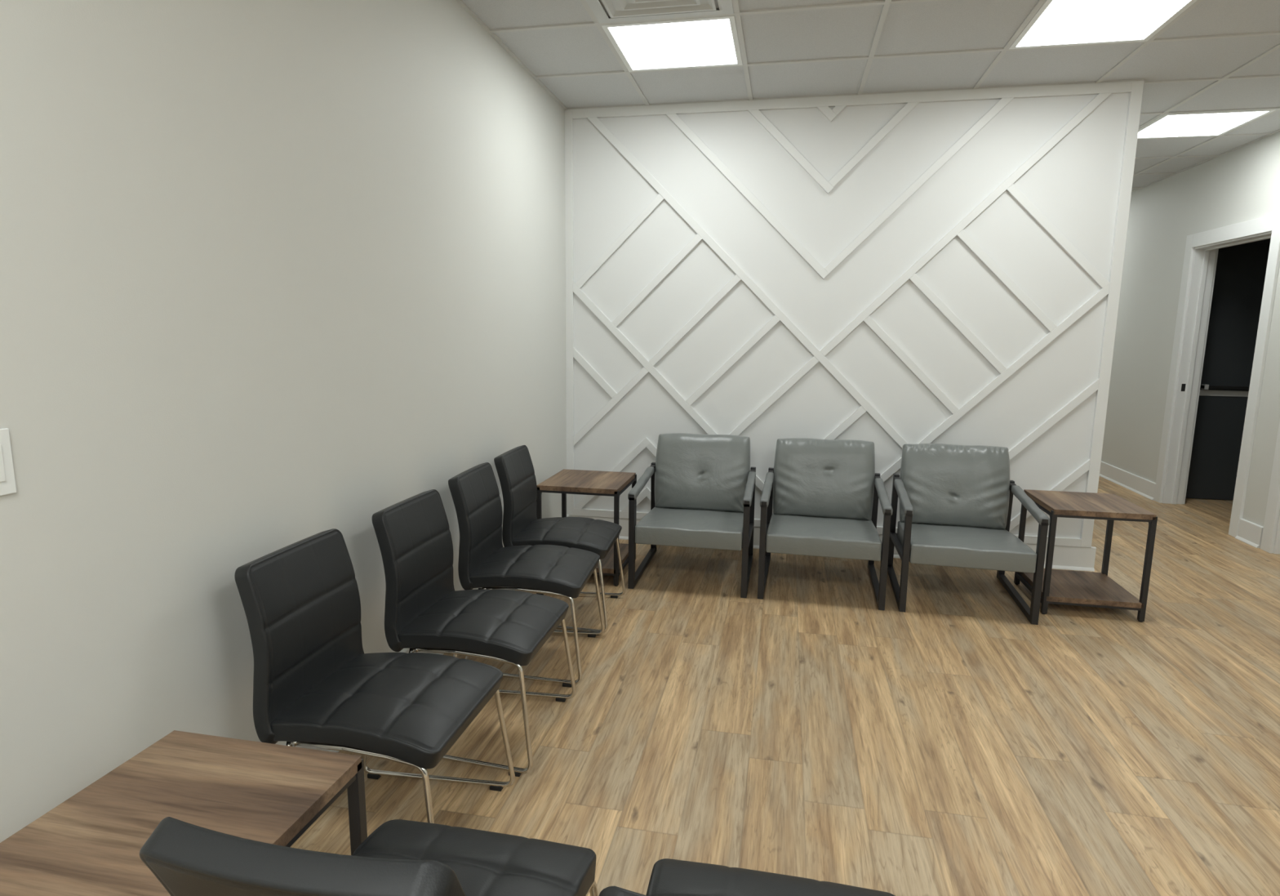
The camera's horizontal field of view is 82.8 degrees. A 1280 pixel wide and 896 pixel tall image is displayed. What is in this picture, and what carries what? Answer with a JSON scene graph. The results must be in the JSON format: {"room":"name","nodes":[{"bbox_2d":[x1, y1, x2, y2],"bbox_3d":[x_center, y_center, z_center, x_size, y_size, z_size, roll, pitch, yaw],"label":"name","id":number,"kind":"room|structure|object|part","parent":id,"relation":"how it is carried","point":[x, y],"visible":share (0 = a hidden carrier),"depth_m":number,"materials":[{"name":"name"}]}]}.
{"room":"lobby","nodes":[
{"label":"lobby","id":0,"kind":"room"},
{"bbox_2d":[0,0,566,842],"bbox_3d":[-1.227,-0.219,1.302,0.140,2.688,7.240,2,9,11],"label":"wall","id":1,"kind":"structure","parent":0,"point":[274,275],"depth_m":1.83,"materials":[{"name":"beige paint"}]},
{"bbox_2d":[0,427,16,495],"bbox_3d":[-1.162,0.029,1.301,0.009,0.121,0.072,2,9,11],"label":"light switch","id":2,"kind":"object","parent":1,"relation":"attached to","point":[7,480],"visible":1,"depth_m":1.32,"materials":[{"name":"white plastic"}]},
{"bbox_2d":[292,514,568,751],"bbox_3d":[-1.162,1.046,1.468,0.029,0.140,7.000,2,9,11],"label":"baseboard","id":3,"kind":"structure","parent":1,"relation":"attached to","point":[406,649],"depth_m":2.34,"materials":[{"name":"white paint"}]},
{"bbox_2d":[290,475,1279,895],"bbox_3d":[2.400,0.818,3.907,6.350,0.100,13.400,2,9,11],"label":"floor","id":4,"kind":"structure","parent":0,"point":[953,742],"depth_m":2.49,"materials":[{"name":"wood"}]},
{"bbox_2d":[0,729,367,895],"bbox_3d":[-0.795,0.883,1.279,0.425,0.530,0.450,2,9,11],"label":"side table","id":5,"kind":"object","parent":4,"relation":"on","point":[90,843],"visible":0.88,"depth_m":1.26,"materials":[{"name":"brown wood"}]},
{"bbox_3d":[-0.594,0.661,1.204,0.016,0.012,0.402,2,9,11],"label":"cross rail","id":6,"kind":"part","parent":5,"relation":"part of","materials":[{"name":"black"}]},
{"bbox_3d":[-0.753,0.853,1.486,0.425,0.517,0.024,2,9,11],"label":"frame","id":7,"kind":"part","parent":5,"relation":"part of","materials":[{"name":"black metal"}]},
{"bbox_2d":[139,816,598,895],"bbox_3d":[-0.343,0.786,1.127,0.485,0.780,0.602,2,9,11],"label":"chair","id":8,"kind":"object","parent":4,"relation":"on","point":[401,856],"visible":1,"depth_m":0.83,"materials":[{"name":"black leather"}]},
{"bbox_3d":[-0.332,0.775,1.181,0.431,0.102,0.464,2,9,11],"label":"seat","id":9,"kind":"part","parent":8,"relation":"part of","materials":[{"name":"black leather"}]},
{"bbox_3d":[-0.132,0.982,1.179,0.046,0.362,0.483,3,9,15],"label":"leg frame","id":10,"kind":"part","parent":8,"relation":"part of","materials":[{"name":"silver metal"}]},
{"bbox_2d":[234,528,515,822],"bbox_3d":[-0.681,0.652,1.915,0.551,0.788,0.485,2,9,11],"label":"chair","id":11,"kind":"object","parent":4,"relation":"on","point":[315,684],"visible":0.98,"depth_m":1.84,"materials":[{"name":"black leather"}]},
{"bbox_3d":[-0.802,0.688,1.945,0.014,0.014,0.380,2,9,11],"label":"rail","id":12,"kind":"part","parent":11,"relation":"part of","materials":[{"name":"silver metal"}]},
{"bbox_3d":[-0.892,0.475,1.930,0.118,0.449,0.415,2,9,11],"label":"backrest","id":13,"kind":"part","parent":11,"relation":"part of","materials":[{"name":"black leather"}]},
{"bbox_3d":[-0.689,0.886,1.742,0.483,0.362,0.046,3,9,15],"label":"leg frame","id":14,"kind":"part","parent":11,"relation":"part of","materials":[{"name":"silver metal"}]},
{"bbox_3d":[-0.652,0.655,1.909,0.464,0.102,0.431,2,9,11],"label":"seat","id":15,"kind":"part","parent":11,"relation":"part of","materials":[{"name":"black leather"}]},
{"bbox_3d":[-0.608,0.823,2.139,0.483,0.362,0.046,2,9,7],"label":"leg frame","id":16,"kind":"part","parent":11,"relation":"part of","materials":[{"name":"silver metal"}]},
{"bbox_2d":[372,488,576,776],"bbox_3d":[-0.547,0.570,2.436,0.551,0.788,0.485,2,9,11],"label":"chair","id":17,"kind":"object","parent":4,"relation":"on","point":[424,611],"visible":1,"depth_m":2.34,"materials":[{"name":"black leather"}]},
{"bbox_3d":[-0.757,0.393,2.451,0.118,0.449,0.415,2,9,11],"label":"backrest","id":18,"kind":"part","parent":17,"relation":"part of","materials":[{"name":"black leather"}]},
{"bbox_3d":[-0.554,0.804,2.263,0.483,0.362,0.046,3,9,15],"label":"leg frame","id":19,"kind":"part","parent":17,"relation":"part of","materials":[{"name":"silver metal"}]},
{"bbox_3d":[-0.517,0.573,2.431,0.464,0.102,0.431,2,9,11],"label":"seat","id":20,"kind":"part","parent":17,"relation":"part of","materials":[{"name":"black leather"}]},
{"bbox_3d":[-0.473,0.741,2.660,0.483,0.362,0.046,2,9,7],"label":"leg frame","id":21,"kind":"part","parent":17,"relation":"part of","materials":[{"name":"silver metal"}]},
{"bbox_2d":[448,462,604,687],"bbox_3d":[-0.458,0.483,2.986,0.551,0.788,0.485,2,9,8],"label":"chair","id":22,"kind":"object","parent":4,"relation":"on","point":[484,562],"visible":1,"depth_m":2.86,"materials":[{"name":"black leather"}]},
{"bbox_3d":[-0.671,0.308,2.988,0.118,0.449,0.415,2,9,8],"label":"backrest","id":23,"kind":"part","parent":22,"relation":"part of","materials":[{"name":"black leather"}]},
{"bbox_3d":[-0.453,0.717,2.813,0.483,0.362,0.046,3,9,11],"label":"leg frame","id":24,"kind":"part","parent":22,"relation":"part of","materials":[{"name":"silver metal"}]},
{"bbox_3d":[-0.428,0.486,2.982,0.464,0.102,0.431,2,9,8],"label":"seat","id":25,"kind":"part","parent":22,"relation":"part of","materials":[{"name":"black leather"}]},
{"bbox_3d":[-0.397,0.653,3.214,0.483,0.362,0.046,1,9,4],"label":"leg frame","id":26,"kind":"part","parent":22,"relation":"part of","materials":[{"name":"silver metal"}]},
{"bbox_2d":[493,444,625,635],"bbox_3d":[-0.377,0.407,3.467,0.551,0.788,0.485,2,9,8],"label":"chair","id":27,"kind":"object","parent":4,"relation":"on","point":[514,467],"visible":0.91,"depth_m":3.37,"materials":[{"name":"black leather"}]},
{"bbox_3d":[-0.590,0.232,3.471,0.118,0.449,0.415,2,9,8],"label":"backrest","id":28,"kind":"part","parent":27,"relation":"part of","materials":[{"name":"black leather"}]},
{"bbox_3d":[-0.347,0.410,3.463,0.464,0.102,0.431,2,9,8],"label":"seat","id":29,"kind":"part","parent":27,"relation":"part of","materials":[{"name":"black leather"}]},
{"bbox_3d":[-0.375,0.641,3.293,0.483,0.362,0.046,3,9,12],"label":"leg frame","id":30,"kind":"part","parent":27,"relation":"part of","materials":[{"name":"silver metal"}]},
{"bbox_3d":[-0.314,0.578,3.694,0.483,0.362,0.046,1,9,5],"label":"leg frame","id":31,"kind":"part","parent":27,"relation":"part of","materials":[{"name":"silver metal"}]},
{"bbox_2d":[536,468,636,586],"bbox_3d":[-0.292,0.434,4.120,0.455,0.530,0.478,2,9,11],"label":"side table","id":32,"kind":"object","parent":4,"relation":"on","point":[612,483],"visible":0.56,"depth_m":3.96,"materials":[{"name":"brown wood"}]},
{"bbox_3d":[-0.503,0.427,4.163,0.024,0.517,0.478,2,9,11],"label":"frame","id":33,"kind":"part","parent":32,"relation":"part of","materials":[{"name":"black metal"}]},
{"bbox_3d":[-0.335,0.239,3.862,0.407,0.012,0.016,2,9,11],"label":"cross rail","id":34,"kind":"part","parent":32,"relation":"part of","materials":[{"name":"black metal"}]},
{"bbox_3d":[-0.339,0.668,3.931,0.407,0.012,0.016,2,9,11],"label":"cross rail","id":35,"kind":"part","parent":32,"relation":"part of","materials":[{"name":"black metal"}]},
{"bbox_2d":[595,542,628,573],"bbox_3d":[-0.294,0.615,4.149,0.431,0.026,0.478,2,9,11],"label":"shelf","id":36,"kind":"object","parent":32,"relation":"attached to","point":[607,562],"depth_m":4.04,"materials":[{"name":"brown wood"}]},
{"bbox_3d":[-0.081,0.446,4.079,0.024,0.517,0.478,2,9,11],"label":"frame","id":37,"kind":"part","parent":32,"relation":"part of","materials":[{"name":"black metal"}]},
{"bbox_2d":[627,432,755,597],"bbox_3d":[0.316,0.334,4.076,0.638,0.756,0.711,2,9,11],"label":"armchair","id":38,"kind":"object","parent":4,"relation":"on","point":[703,486],"visible":1,"depth_m":4.20,"materials":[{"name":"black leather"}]},
{"bbox_3d":[0.023,0.415,4.147,0.030,0.566,0.700,2,9,11],"label":"frame","id":39,"kind":"part","parent":38,"relation":"part of","materials":[{"name":"black metal"}]},
{"bbox_2d":[635,506,743,550],"bbox_3d":[0.304,0.436,4.041,0.558,0.137,0.608,2,9,11],"label":"seat cushion","id":40,"kind":"object","parent":38,"relation":"on","point":[721,527],"depth_m":3.79,"materials":[{"name":"grey leather"}]},
{"bbox_2d":[654,432,750,511],"bbox_3d":[0.367,0.141,4.297,0.562,0.444,0.204,2,9,11],"label":"cushion","id":41,"kind":"object","parent":38,"relation":"on","point":[709,473],"depth_m":4.23,"materials":[{"name":"grey leather"}]},
{"bbox_3d":[0.606,0.440,4.032,0.030,0.566,0.700,2,9,11],"label":"frame","id":42,"kind":"part","parent":38,"relation":"part of","materials":[{"name":"black metal"}]},
{"bbox_3d":[0.604,0.484,4.036,0.026,0.067,0.617,2,9,11],"label":"seat rail","id":43,"kind":"part","parent":38,"relation":"part of","materials":[{"name":"black metal"}]},
{"bbox_2d":[599,857,895,895],"bbox_3d":[0.185,0.808,1.028,0.485,0.780,0.602,2,9,11],"label":"chair","id":44,"kind":"object","parent":4,"relation":"on","point":[668,876],"visible":1,"depth_m":1.24,"materials":[{"name":"black leather"}]},
{"bbox_3d":[0.144,0.673,0.792,0.415,0.440,0.169,2,9,11],"label":"backrest","id":45,"kind":"part","parent":44,"relation":"part of","materials":[{"name":"black leather"}]},
{"bbox_2d":[757,437,893,609],"bbox_3d":[0.991,0.364,3.938,0.638,0.754,0.711,3,9,13],"label":"armchair","id":46,"kind":"object","parent":4,"relation":"on","point":[824,494],"visible":1,"depth_m":4.05,"materials":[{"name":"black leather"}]},
{"bbox_3d":[0.700,0.443,4.018,0.030,0.566,0.700,3,9,13],"label":"frame","id":47,"kind":"part","parent":46,"relation":"part of","materials":[{"name":"black metal"}]},
{"bbox_3d":[0.699,0.488,4.021,0.026,0.067,0.617,3,9,13],"label":"seat rail","id":48,"kind":"part","parent":46,"relation":"part of","materials":[{"name":"black metal"}]},
{"bbox_2d":[765,512,881,560],"bbox_3d":[0.978,0.465,3.903,0.558,0.137,0.608,3,9,13],"label":"seat cushion","id":49,"kind":"object","parent":46,"relation":"on","point":[854,535],"depth_m":3.66,"materials":[{"name":"grey leather"}]},
{"bbox_2d":[773,437,875,519],"bbox_3d":[1.050,0.172,4.157,0.562,0.443,0.205,3,9,13],"label":"cushion","id":50,"kind":"object","parent":46,"relation":"on","point":[813,477],"depth_m":4.09,"materials":[{"name":"grey leather"}]},
{"bbox_3d":[1.278,0.471,3.886,0.030,0.566,0.700,3,9,13],"label":"frame","id":51,"kind":"part","parent":46,"relation":"part of","materials":[{"name":"black metal"}]},
{"bbox_2d":[887,443,1049,624],"bbox_3d":[1.668,0.396,3.784,0.638,0.754,0.711,3,9,13],"label":"armchair","id":52,"kind":"object","parent":4,"relation":"on","point":[956,500],"visible":1,"depth_m":3.89,"materials":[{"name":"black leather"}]},
{"bbox_3d":[1.377,0.520,3.870,0.026,0.067,0.617,3,9,13],"label":"seat rail","id":53,"kind":"part","parent":52,"relation":"part of","materials":[{"name":"black metal"}]},
{"bbox_3d":[1.379,0.475,3.866,0.030,0.566,0.700,3,9,13],"label":"frame","id":54,"kind":"part","parent":52,"relation":"part of","materials":[{"name":"black metal"}]},
{"bbox_2d":[899,443,1009,528],"bbox_3d":[1.730,0.205,4.002,0.562,0.443,0.207,3,9,13],"label":"cushion","id":55,"kind":"object","parent":52,"relation":"on","point":[945,485],"depth_m":3.94,"materials":[{"name":"grey leather"}]},
{"bbox_2d":[897,520,1036,573],"bbox_3d":[1.655,0.497,3.749,0.558,0.137,0.608,3,9,13],"label":"seat cushion","id":56,"kind":"object","parent":52,"relation":"on","point":[981,544],"depth_m":3.51,"materials":[{"name":"grey leather"}]},
{"bbox_3d":[1.956,0.504,3.729,0.030,0.566,0.700,3,9,13],"label":"frame","id":57,"kind":"part","parent":52,"relation":"part of","materials":[{"name":"black metal"}]},
{"bbox_2d":[1013,488,1157,622],"bbox_3d":[2.244,0.530,3.701,0.452,0.530,0.460,2,9,11],"label":"side table","id":58,"kind":"object","parent":4,"relation":"on","point":[1066,587],"visible":0.94,"depth_m":3.56,"materials":[{"name":"brown wood"}]},
{"bbox_3d":[2.034,0.523,3.743,0.024,0.517,0.460,2,9,11],"label":"frame","id":59,"kind":"part","parent":58,"relation":"part of","materials":[{"name":"black metal"}]},
{"bbox_2d":[1018,568,1143,608],"bbox_3d":[2.242,0.710,3.730,0.428,0.026,0.460,2,9,11],"label":"shelf","id":60,"kind":"object","parent":58,"relation":"attached to","point":[1067,587],"depth_m":3.63,"materials":[{"name":"brown wood"}]},
{"bbox_3d":[2.198,0.763,3.520,0.404,0.012,0.016,2,9,11],"label":"cross rail","id":61,"kind":"part","parent":58,"relation":"part of","materials":[{"name":"black"}]},
{"bbox_3d":[2.203,0.333,3.451,0.404,0.012,0.016,2,9,11],"label":"cross rail","id":62,"kind":"part","parent":58,"relation":"part of","materials":[{"name":"black"}]},
{"bbox_3d":[2.454,0.541,3.660,0.024,0.517,0.460,2,9,11],"label":"frame","id":63,"kind":"part","parent":58,"relation":"part of","materials":[{"name":"black metal"}]},
{"bbox_2d":[564,80,1143,546],"bbox_3d":[1.096,-0.690,4.410,3.173,2.688,0.160,2,9,11],"label":"wall","id":64,"kind":"structure","parent":0,"point":[891,271],"depth_m":4.26,"materials":[{"name":"white paint"}]},
{"bbox_2d":[568,515,1096,571],"bbox_3d":[1.081,0.580,4.536,3.201,0.140,0.029,2,9,11],"label":"baseboard","id":65,"kind":"structure","parent":64,"relation":"attached to","point":[1064,557],"depth_m":4.26,"materials":[{"name":"white paint"}]},
{"bbox_2d":[455,0,1279,192],"bbox_3d":[2.431,-1.928,3.467,6.350,0.101,13.400,2,9,11],"label":"ceiling","id":66,"kind":"structure","parent":0,"point":[1215,55],"depth_m":3.56,"materials":[{"name":"tile"}]},
{"bbox_2d":[586,0,733,23],"bbox_3d":[0.052,-1.811,2.840,0.585,0.035,0.585,2,9,11],"label":"ceiling vent","id":67,"kind":"object","parent":66,"relation":"in","point":[619,11],"visible":1,"depth_m":3.02,"materials":[{"name":"white metal"}]},
{"bbox_2d":[600,15,742,71],"bbox_3d":[0.173,-1.900,3.430,0.585,0.009,0.585,2,9,11],"label":"recessed light","id":68,"kind":"object","parent":66,"relation":"in","point":[711,42],"visible":1,"depth_m":3.40,"materials":[{"name":"white plastic"}]},
{"bbox_2d":[1008,0,1197,49],"bbox_3d":[1.966,-1.823,3.077,0.585,0.009,0.585,2,9,11],"label":"recessed light","id":69,"kind":"object","parent":66,"relation":"in","point":[1057,23],"visible":1,"depth_m":3.11,"materials":[{"name":"white plastic"}]},
{"bbox_2d":[1137,109,1276,138],"bbox_3d":[3.522,-2.052,4.612,0.585,0.009,0.585,2,9,11],"label":"recessed light","id":70,"kind":"object","parent":66,"relation":"in","point":[1214,123],"visible":0.83,"depth_m":4.59,"materials":[{"name":"white plastic"}]},
{"bbox_2d":[1101,131,1279,526],"bbox_3d":[3.915,-0.495,3.391,0.150,2.688,13.200,2,9,11],"label":"wall","id":71,"kind":"structure","parent":0,"point":[1242,184],"depth_m":6.07,"materials":[{"name":"beige paint"}]},
{"bbox_2d":[1099,461,1155,499],"bbox_3d":[4.717,0.060,8.042,0.029,0.140,4.045,2,9,11],"label":"baseboard","id":72,"kind":"structure","parent":71,"relation":"attached to","point":[1145,487],"depth_m":6.55,"materials":[{"name":"white paint"}]},
{"bbox_2d":[1153,213,1279,537],"bbox_3d":[4.301,-0.529,5.341,0.188,2.148,1.164,2,9,11],"label":"door frame","id":73,"kind":"structure","parent":71,"relation":"in","point":[1202,249],"depth_m":5.71,"materials":[{"name":"white paint"}]},
{"bbox_3d":[4.324,-0.614,5.874,0.019,2.148,0.097,2,9,11],"label":"casing","id":74,"kind":"part","parent":73,"relation":"part of","materials":[{"name":"white paint"}]},
{"bbox_3d":[4.361,-0.485,5.823,0.028,0.060,0.002,2,9,11],"label":"strike plate","id":75,"kind":"part","parent":73,"relation":"part of","materials":[{"name":"black metal"}]},
{"bbox_3d":[4.384,-0.525,5.325,0.019,2.148,1.164,2,9,11],"label":"casing","id":76,"kind":"part","parent":73,"relation":"part of","materials":[{"name":"white paint"}]},
{"bbox_3d":[4.230,-1.542,5.196,0.019,0.103,0.970,2,9,11],"label":"casing","id":77,"kind":"part","parent":73,"relation":"part of","materials":[{"name":"white paint"}]},
{"bbox_3d":[4.113,-0.451,4.841,0.019,2.148,0.097,2,9,11],"label":"casing","id":78,"kind":"part","parent":73,"relation":"part of","materials":[{"name":"white paint"}]},
{"bbox_2d":[1260,420,1279,554],"bbox_3d":[4.025,-0.315,3.985,0.188,2.148,1.124,2,9,11],"label":"door frame","id":79,"kind":"structure","parent":71,"relation":"in","point":[1270,540],"depth_m":4.61,"materials":[{"name":"white paint"}]},
{"bbox_2d":[1235,518,1263,547],"bbox_3d":[4.064,0.566,4.838,0.029,0.140,0.238,2,9,11],"label":"baseboard","id":80,"kind":"structure","parent":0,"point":[1249,532],"depth_m":4.83,"materials":[{"name":"white paint"}]},
{"bbox_2d":[1248,238,1271,243],"bbox_3d":[5.008,-0.652,4.452,1.570,2.688,3.135,2,9,11],"label":"wall","id":81,"kind":"structure","parent":0,"point":[1265,241],"depth_m":5.81,"materials":[{"name":"paint"}]},
{"bbox_2d":[1185,243,1270,499],"bbox_3d":[5.026,-0.593,5.926,0.960,2.094,0.088,2,9,11],"label":"door","id":82,"kind":"structure","parent":81,"relation":"in","point":[1241,268],"depth_m":5.97,"materials":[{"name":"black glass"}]},
{"bbox_3d":[5.025,0.007,6.048,0.960,0.870,0.034,2,9,11],"label":"panel","id":83,"kind":"part","parent":82,"relation":"part of","materials":[{"name":"black glass"}]},
{"bbox_3d":[5.029,-0.446,5.973,0.960,0.048,0.040,2,9,11],"label":"rail","id":84,"kind":"part","parent":82,"relation":"part of","materials":[{"name":"silver metal"}]},
{"bbox_3d":[5.037,-1.050,5.879,0.960,1.176,0.034,2,9,11],"label":"panel","id":85,"kind":"part","parent":82,"relation":"part of","materials":[{"name":"black glass"}]}
]}

